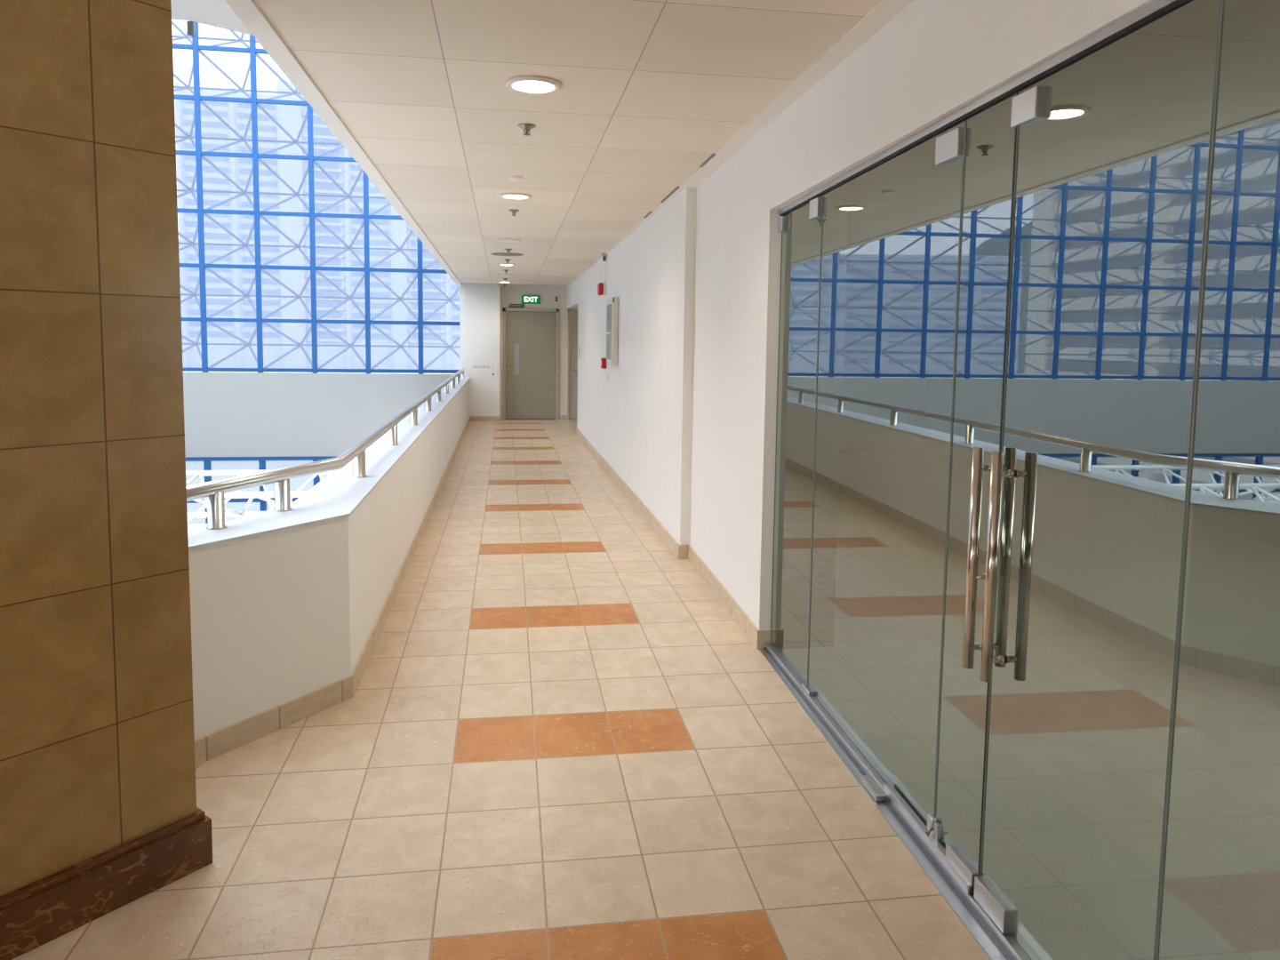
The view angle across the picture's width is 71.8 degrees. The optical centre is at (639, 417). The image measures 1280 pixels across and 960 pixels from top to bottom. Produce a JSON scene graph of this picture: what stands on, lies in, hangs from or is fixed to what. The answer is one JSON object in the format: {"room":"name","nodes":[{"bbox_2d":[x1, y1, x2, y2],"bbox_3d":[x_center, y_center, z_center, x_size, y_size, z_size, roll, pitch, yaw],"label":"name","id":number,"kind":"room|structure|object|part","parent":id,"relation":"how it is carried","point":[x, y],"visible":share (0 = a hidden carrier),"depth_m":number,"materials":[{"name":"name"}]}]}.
{"room":"office building corridor","nodes":[
{"label":"office building corridor","id":0,"kind":"room"},
{"bbox_2d":[170,0,252,35],"bbox_3d":[-5.086,-5.253,10.538,5.110,0.420,6.210,0,5,-9],"label":"ceiling","id":1,"kind":"structure","parent":0,"point":[212,12],"depth_m":11.18,"materials":[{"name":"beige paint"}]},
{"bbox_2d":[186,21,195,36],"bbox_3d":[-5.834,-5.051,11.494,0.080,0.170,0.080,0,5,-9],"label":"bracket","id":2,"kind":"object","parent":1,"relation":"attached to","point":[191,26],"visible":1,"depth_m":11.46,"materials":[{"name":"grey metal"}]},
{"bbox_2d":[215,24,251,33],"bbox_3d":[-4.330,-5.219,12.682,3.309,0.012,0.030,-4,7,-42],"label":"trim","id":3,"kind":"structure","parent":1,"relation":"attached to","point":[216,24],"depth_m":11.71,"materials":[{"name":"beige"}]},
{"bbox_2d":[183,371,460,456],"bbox_3d":[-10.636,-0.059,16.255,15.140,1.580,0.390,0,5,-9],"label":"wall","id":4,"kind":"structure","parent":0,"point":[227,413],"depth_m":16.67,"materials":[{"name":"grey paint"}]},
{"bbox_2d":[185,456,336,523],"bbox_3d":[-10.528,2.156,16.369,14.890,2.850,0.150,0,5,-9],"label":"window","id":5,"kind":"structure","parent":4,"relation":"in","point":[192,463],"depth_m":16.77,"materials":[{"name":"clear glass"}]},
{"bbox_2d":[171,19,460,374],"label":"window","id":6,"kind":"structure","parent":4,"relation":"in","point":[292,259],"depth_m":16.52,"materials":[{"name":"glass"}]},
{"bbox_2d":[188,379,469,739],"bbox_3d":[-2.630,0.465,9.495,1.027,1.138,13.834,0,5,-9],"label":"wall","id":7,"kind":"structure","parent":0,"point":[277,618],"depth_m":3.56,"materials":[{"name":"white paint"}]},
{"bbox_2d":[187,377,470,550],"bbox_3d":[-2.621,-0.107,9.443,1.038,0.012,13.838,0,5,-9],"label":"parapet ledge","id":8,"kind":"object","parent":7,"relation":"on","point":[339,494],"depth_m":4.16,"materials":[{"name":"white paint"}]},
{"bbox_2d":[186,368,464,529],"bbox_3d":[-2.267,-0.213,9.588,0.610,0.184,13.551,0,5,-6],"label":"handrail","id":9,"kind":"object","parent":8,"relation":"on","point":[213,492],"visible":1,"depth_m":3.81,"materials":[{"name":"silver metal"}]},
{"bbox_3d":[-1.643,0.357,3.425,0.074,0.143,0.074,0,5,-9],"label":"post","id":10,"kind":"part","parent":9,"relation":"part of","materials":[{"name":"silver metal"}]},
{"bbox_3d":[-1.534,0.327,3.794,0.074,0.143,0.074,0,5,-9],"label":"post","id":11,"kind":"part","parent":9,"relation":"part of","materials":[{"name":"silver metal"}]},
{"bbox_3d":[-1.498,0.246,4.719,0.074,0.143,0.074,0,5,-9],"label":"post","id":12,"kind":"part","parent":9,"relation":"part of","materials":[{"name":"silver metal"}]},
{"bbox_3d":[-1.711,0.120,6.118,0.074,0.143,0.074,0,5,-9],"label":"post","id":13,"kind":"part","parent":9,"relation":"part of","materials":[{"name":"silver metal"}]},
{"bbox_3d":[-1.923,-0.006,7.516,0.074,0.143,0.074,0,5,-9],"label":"post","id":14,"kind":"part","parent":9,"relation":"part of","materials":[{"name":"silver metal"}]},
{"bbox_3d":[-2.136,-0.132,8.914,0.074,0.143,0.074,0,5,-9],"label":"post","id":15,"kind":"part","parent":9,"relation":"part of","materials":[{"name":"silver metal"}]},
{"bbox_3d":[-2.349,-0.258,10.313,0.074,0.143,0.074,0,5,-9],"label":"post","id":16,"kind":"part","parent":9,"relation":"part of","materials":[{"name":"silver metal"}]},
{"bbox_3d":[-2.562,-0.384,11.711,0.074,0.143,0.074,0,5,-9],"label":"post","id":17,"kind":"part","parent":9,"relation":"part of","materials":[{"name":"silver metal"}]},
{"bbox_3d":[-2.774,-0.510,13.109,0.074,0.143,0.074,0,5,-9],"label":"post","id":18,"kind":"part","parent":9,"relation":"part of","materials":[{"name":"silver metal"}]},
{"bbox_3d":[-2.987,-0.636,14.508,0.074,0.143,0.074,0,5,-9],"label":"post","id":19,"kind":"part","parent":9,"relation":"part of","materials":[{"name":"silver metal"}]},
{"bbox_3d":[-3.200,-0.762,15.906,0.074,0.143,0.074,0,5,-9],"label":"post","id":20,"kind":"part","parent":9,"relation":"part of","materials":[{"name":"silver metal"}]},
{"bbox_2d":[194,416,470,766],"bbox_3d":[-2.523,0.636,9.539,0.827,0.092,13.810,0,5,-9],"label":"baseboard","id":21,"kind":"structure","parent":7,"relation":"attached to","point":[219,742],"depth_m":3.62,"materials":[{"name":"beige tile"}]},
{"bbox_2d":[459,282,499,415],"bbox_3d":[-3.025,-1.167,16.790,0.720,4.800,0.940,0,5,-9],"label":"wall","id":22,"kind":"structure","parent":0,"point":[479,303],"depth_m":16.31,"materials":[{"name":"white paint"}]},
{"bbox_2d":[224,0,461,285],"bbox_3d":[-2.225,-2.282,9.027,0.085,0.996,15.050,0,5,-9],"label":"trim","id":23,"kind":"structure","parent":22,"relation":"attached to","point":[248,12],"depth_m":3.90,"materials":[{"name":"paint"}]},
{"bbox_2d":[473,365,493,367],"bbox_3d":[-2.895,-0.932,16.352,0.364,0.043,0.003,0,5,-9],"label":"stencil marking","id":24,"kind":"object","parent":22,"relation":"attached to","point":[475,366],"visible":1,"depth_m":16.35,"materials":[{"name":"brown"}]},
{"bbox_2d":[470,416,499,421],"bbox_3d":[-2.887,0.026,16.435,0.553,0.090,0.012,0,5,-9],"label":"baseboard","id":25,"kind":"structure","parent":22,"relation":"attached to","point":[472,418],"depth_m":16.43,"materials":[{"name":"beige tile"}]},
{"bbox_2d":[12,419,1042,959],"bbox_3d":[-2.289,1.040,5.516,6.982,0.001,23.107,0,5,-9],"label":"floor","id":26,"kind":"structure","parent":0,"point":[555,740],"depth_m":3.04,"materials":[{"name":"beige tile"}]},
{"bbox_2d":[0,0,212,959],"bbox_3d":[-2.020,-0.035,2.085,0.806,2.750,1.556,4,6,36],"label":"pillar","id":27,"kind":"structure","parent":26,"relation":"on","point":[100,813],"depth_m":2.28,"materials":[{"name":"brown tile"}]},
{"bbox_3d":[-2.038,1.256,2.199,0.806,0.158,1.556,4,6,36],"label":"skirting","id":28,"kind":"part","parent":27,"relation":"part of","materials":[{"name":"stone"}]},
{"bbox_2d":[758,642,1041,959],"bbox_3d":[1.122,1.483,0.813,0.131,0.034,7.400,0,5,-8],"label":"door track","id":29,"kind":"object","parent":26,"relation":"on","point":[996,945],"visible":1,"depth_m":2.89,"materials":[{"name":"silver metal"}]},
{"bbox_2d":[769,197,825,695],"bbox_3d":[0.716,0.109,4.039,0.038,2.127,0.660,0,5,-8],"label":"window","id":30,"kind":"structure","parent":29,"relation":"on","point":[816,204],"depth_m":4.21,"materials":[{"name":"clear glass"}]},
{"bbox_2d":[807,120,969,815],"bbox_3d":[0.830,0.171,3.202,0.038,2.148,1.193,0,5,-8],"label":"window","id":31,"kind":"structure","parent":29,"relation":"on","point":[949,146],"depth_m":2.62,"materials":[{"name":"clear glass"}]},
{"bbox_2d":[883,92,1019,895],"bbox_3d":[0.911,0.222,2.626,0.123,2.156,0.580,0,5,-8],"label":"door","id":32,"kind":"structure","parent":29,"relation":"on","point":[959,864],"depth_m":2.39,"materials":[{"name":"clear glass"}]},
{"bbox_3d":[0.878,1.281,2.722,0.024,0.028,0.570,0,5,-8],"label":"rail","id":33,"kind":"part","parent":32,"relation":"part of","materials":[{"name":"silver metal"}]},
{"bbox_3d":[0.911,0.381,2.383,0.058,0.601,0.029,0,5,-8],"label":"pull handle","id":34,"kind":"part","parent":32,"relation":"part of","materials":[{"name":"silver metal"}]},
{"bbox_3d":[0.976,0.381,2.392,0.058,0.601,0.029,0,5,-8],"label":"pull handle","id":35,"kind":"part","parent":32,"relation":"part of","materials":[{"name":"silver metal"}]},
{"bbox_2d":[973,0,1221,959],"bbox_3d":[0.994,0.269,2.017,0.123,2.166,0.654,0,5,-8],"label":"door","id":36,"kind":"structure","parent":29,"relation":"on","point":[1030,107],"depth_m":2.27,"materials":[{"name":"clear glass"}]},
{"bbox_3d":[0.924,0.389,2.289,0.058,0.601,0.029,0,5,-8],"label":"pull handle","id":37,"kind":"part","parent":36,"relation":"part of","materials":[{"name":"silver metal"}]},
{"bbox_3d":[0.989,0.389,2.297,0.058,0.601,0.029,0,5,-8],"label":"pull handle","id":38,"kind":"part","parent":36,"relation":"part of","materials":[{"name":"silver metal"}]},
{"bbox_2d":[1155,0,1224,959],"bbox_3d":[1.115,0.337,1.132,0.007,2.188,1.129,0,5,-8],"label":"glass panel edge","id":39,"kind":"structure","parent":29,"relation":"on","point":[1222,1],"depth_m":1.67,"materials":[{"name":"clear glass"}]},
{"bbox_2d":[499,283,577,419],"bbox_3d":[-0.846,-1.277,17.131,3.720,2.620,0.380,0,5,-9],"label":"wall","id":40,"kind":"structure","parent":0,"point":[511,293],"depth_m":16.73,"materials":[{"name":"beige paint"}]},
{"bbox_2d":[509,304,524,307],"bbox_3d":[-2.318,-2.096,16.616,0.275,0.058,0.049,0,5,-9],"label":"door closer","id":41,"kind":"object","parent":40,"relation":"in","point":[510,305],"depth_m":16.60,"materials":[{"name":"grey metal"}]},
{"bbox_2d":[502,307,559,419],"bbox_3d":[-2.076,-1.008,16.784,1.055,2.110,0.143,0,5,-9],"label":"door","id":42,"kind":"structure","parent":40,"relation":"in","point":[530,340],"depth_m":16.77,"materials":[{"name":"beige"}]},
{"bbox_3d":[-2.329,-1.097,16.728,0.097,0.570,0.022,0,5,-9],"label":"vision panel","id":43,"kind":"part","parent":42,"relation":"part of","materials":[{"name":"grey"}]},
{"bbox_2d":[521,295,540,303],"bbox_3d":[-2.050,-2.215,16.644,0.352,0.160,0.054,0,5,-9],"label":"exit sign","id":44,"kind":"object","parent":40,"relation":"attached to","point":[525,299],"visible":1,"depth_m":16.62,"materials":[{"name":"green plastic"}]},
{"bbox_2d":[567,310,577,419],"bbox_3d":[-0.918,-0.993,16.907,0.930,2.090,0.090,0,5,-9],"label":"door","id":45,"kind":"structure","parent":40,"relation":"in","point":[572,315],"depth_m":16.86,"materials":[{"name":"beige"}]},
{"bbox_2d":[254,0,882,285],"bbox_3d":[-0.549,-1.494,4.860,1.975,0.170,22.624,0,5,-9],"label":"ceiling","id":46,"kind":"structure","parent":0,"point":[651,90],"depth_m":3.89,"materials":[{"name":"paint"}]},
{"bbox_2d":[497,273,512,276],"bbox_3d":[-2.111,-2.232,13.898,0.236,0.016,0.236,0,5,-9],"label":"recessed light","id":47,"kind":"object","parent":46,"relation":"in","point":[500,275],"visible":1,"depth_m":13.82,"materials":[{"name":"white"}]},
{"bbox_2d":[497,263,515,265],"bbox_3d":[-1.822,-2.082,12.077,0.236,0.016,0.236,0,5,-9],"label":"recessed light","id":48,"kind":"object","parent":46,"relation":"in","point":[500,264],"visible":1,"depth_m":12.00,"materials":[{"name":"white plastic"}]},
{"bbox_2d":[491,252,523,255],"bbox_3d":[-1.614,-1.977,10.747,0.390,0.013,0.390,0,5,-9],"label":"ceiling vent","id":49,"kind":"object","parent":46,"relation":"in","point":[496,253],"visible":0.99,"depth_m":10.70,"materials":[{"name":"grey metal"}]},
{"bbox_2d":[498,239,520,242],"bbox_3d":[-1.365,-1.851,9.273,0.236,0.016,0.236,0,5,-9],"label":"recessed light","id":50,"kind":"object","parent":46,"relation":"in","point":[500,240],"visible":1,"depth_m":9.26,"materials":[{"name":"white plastic"}]},
{"bbox_2d":[508,208,519,215],"bbox_3d":[-1.028,-1.666,7.208,0.090,0.049,0.090,0,5,-9],"label":"sprinkler","id":51,"kind":"object","parent":46,"relation":"attached to","point":[513,211],"visible":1,"depth_m":7.19,"materials":[{"name":"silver metal"}]},
{"bbox_2d":[499,192,531,199],"bbox_3d":[-0.914,-1.622,6.498,0.236,0.016,0.236,0,5,-9],"label":"recessed light","id":52,"kind":"object","parent":46,"relation":"in","point":[505,196],"visible":1,"depth_m":6.48,"materials":[{"name":"white plastic"}]},
{"bbox_2d":[508,176,524,181],"bbox_3d":[-0.811,-1.563,5.798,0.100,0.023,0.100,0,5,-9],"label":"smoke detector","id":53,"kind":"object","parent":46,"relation":"attached to","point":[512,178],"visible":1,"depth_m":5.77,"materials":[{"name":"white plastic"}]},
{"bbox_2d":[517,123,535,135],"bbox_3d":[-0.567,-1.436,4.425,0.090,0.049,0.090,0,5,-9],"label":"sprinkler","id":54,"kind":"object","parent":46,"relation":"attached to","point":[526,127],"visible":1,"depth_m":4.41,"materials":[{"name":"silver metal"}]},
{"bbox_2d":[504,75,561,95],"bbox_3d":[-0.448,-1.392,3.716,0.236,0.016,0.236,0,5,-9],"label":"recessed light","id":55,"kind":"object","parent":46,"relation":"in","point":[524,84],"visible":1,"depth_m":3.71,"materials":[{"name":"white plastic"}]},
{"bbox_2d":[566,187,696,544],"bbox_3d":[-0.363,-0.793,11.547,0.484,2.647,10.850,0,5,-9],"label":"wall","id":56,"kind":"structure","parent":0,"point":[639,420],"depth_m":7.61,"materials":[{"name":"white paint"}]},
{"bbox_2d":[597,282,606,295],"bbox_3d":[-0.462,-1.546,10.656,0.085,0.150,0.200,0,5,-9],"label":"bell","id":57,"kind":"object","parent":56,"relation":"attached to","point":[601,286],"visible":1,"depth_m":10.57,"materials":[{"name":"red plastic"}]},
{"bbox_2d":[600,357,606,368],"bbox_3d":[-0.437,-0.649,10.589,0.058,0.125,0.140,0,5,-9],"label":"fire alarm","id":58,"kind":"object","parent":56,"relation":"attached to","point":[603,359],"visible":0.95,"depth_m":10.52,"materials":[{"name":"red plastic"}]},
{"bbox_2d":[601,253,607,261],"bbox_3d":[-0.424,-1.908,10.498,0.060,0.100,0.080,0,5,-9],"label":"wall sensor","id":59,"kind":"object","parent":56,"relation":"attached to","point":[604,255],"visible":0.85,"depth_m":10.47,"materials":[{"name":"beige plastic"}]},
{"bbox_2d":[606,296,618,366],"bbox_3d":[-0.310,-0.938,9.729,0.077,0.735,0.540,0,5,-9],"label":"upper cabinet","id":60,"kind":"object","parent":56,"relation":"attached to","point":[612,303],"visible":1,"depth_m":9.50,"materials":[{"name":"beige metal"}]},
{"bbox_2d":[576,427,775,649],"bbox_3d":[-0.217,0.673,9.434,0.100,0.100,10.134,0,5,-10],"label":"baseboard","id":61,"kind":"structure","parent":56,"relation":"attached to","point":[758,637],"depth_m":5.94,"materials":[{"name":"beige tile"}]},
{"bbox_2d":[643,153,715,218],"bbox_3d":[0.232,-1.603,6.263,0.015,0.047,2.550,0,5,-9],"label":"vent","id":62,"kind":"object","parent":56,"relation":"attached to","point":[712,156],"depth_m":6.12,"materials":[{"name":"grey"}]},
{"bbox_2d":[689,0,1153,629],"bbox_3d":[1.432,0.197,0.033,0.348,2.742,12.600,0,5,-9],"label":"wall","id":63,"kind":"structure","parent":0,"point":[934,59],"depth_m":4.35,"materials":[{"name":"white paint"}]},
{"bbox_2d":[589,0,914,268],"bbox_3d":[0.500,-1.561,5.267,0.228,0.282,23.500,0,5,-9],"label":"trim","id":64,"kind":"structure","parent":63,"relation":"attached to","point":[883,13],"depth_m":3.70,"materials":[{"name":"paint"}]},
{"bbox_2d":[778,0,1195,215],"bbox_3d":[1.191,-0.732,0.626,0.042,0.172,7.405,0,5,-8],"label":"channel","id":65,"kind":"object","parent":63,"relation":"attached to","point":[1156,10],"visible":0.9,"depth_m":2.23,"materials":[{"name":"silver metal"}]},
{"bbox_2d":[775,0,1279,647],"bbox_3d":[3.306,0.027,3.349,4.855,2.950,18.800,0,5,-9],"label":"wall","id":66,"kind":"structure","parent":0,"point":[1102,340],"depth_m":7.95,"materials":[{"name":"grey"}]},
{"bbox_2d":[780,450,1279,959],"bbox_3d":[3.189,1.402,3.404,4.670,0.198,18.500,0,5,-9],"label":"glass partition","id":67,"kind":"structure","parent":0,"point":[1078,747],"depth_m":3.86,"materials":[{"name":"clear glass"}]},
{"bbox_2d":[846,20,1279,272],"bbox_3d":[3.360,-1.333,3.184,4.400,0.190,18.500,0,5,-9],"label":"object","id":68,"kind":"structure","parent":0,"point":[1127,164],"depth_m":5.38,"materials":[{"name":"grey"}]},
{"bbox_3d":[-10.417,3.000,8.790,16.050,0.200,14.900,0,5,-9],"label":"floor","id":69,"kind":"structure","parent":0,"visible":0},
{"bbox_2d":[185,469,334,527],"bbox_3d":[-10.508,1.836,13.545,14.300,1.282,5.010,0,5,-9],"label":"truss","id":70,"kind":"object","parent":69,"relation":"on","point":[266,495],"visible":0.06,"depth_m":15.21,"materials":[{"name":"white metal"}]},
{"bbox_3d":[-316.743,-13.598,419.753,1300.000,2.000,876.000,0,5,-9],"label":"ground","id":71,"kind":"structure","parent":0,"visible":0},
{"bbox_2d":[243,371,387,373],"bbox_3d":[-89.894,-48.249,272.625,89.805,99.000,23.400,-1,5,-16],"label":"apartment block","id":72,"kind":"object","parent":71,"relation":"on","point":[244,372],"visible":0.02,"depth_m":263.20,"materials":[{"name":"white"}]},
{"bbox_3d":[0.206,-1.134,15.669,1.880,2.620,3.000,0,5,-9],"label":"wall","id":73,"kind":"structure","parent":0,"visible":0},
{"bbox_2d":[561,415,567,419],"bbox_3d":[-0.399,0.000,17.116,2.240,0.090,0.012,0,5,-9],"label":"baseboard","id":74,"kind":"structure","parent":73,"relation":"attached to","point":[564,417],"depth_m":16.95,"materials":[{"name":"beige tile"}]}
]}

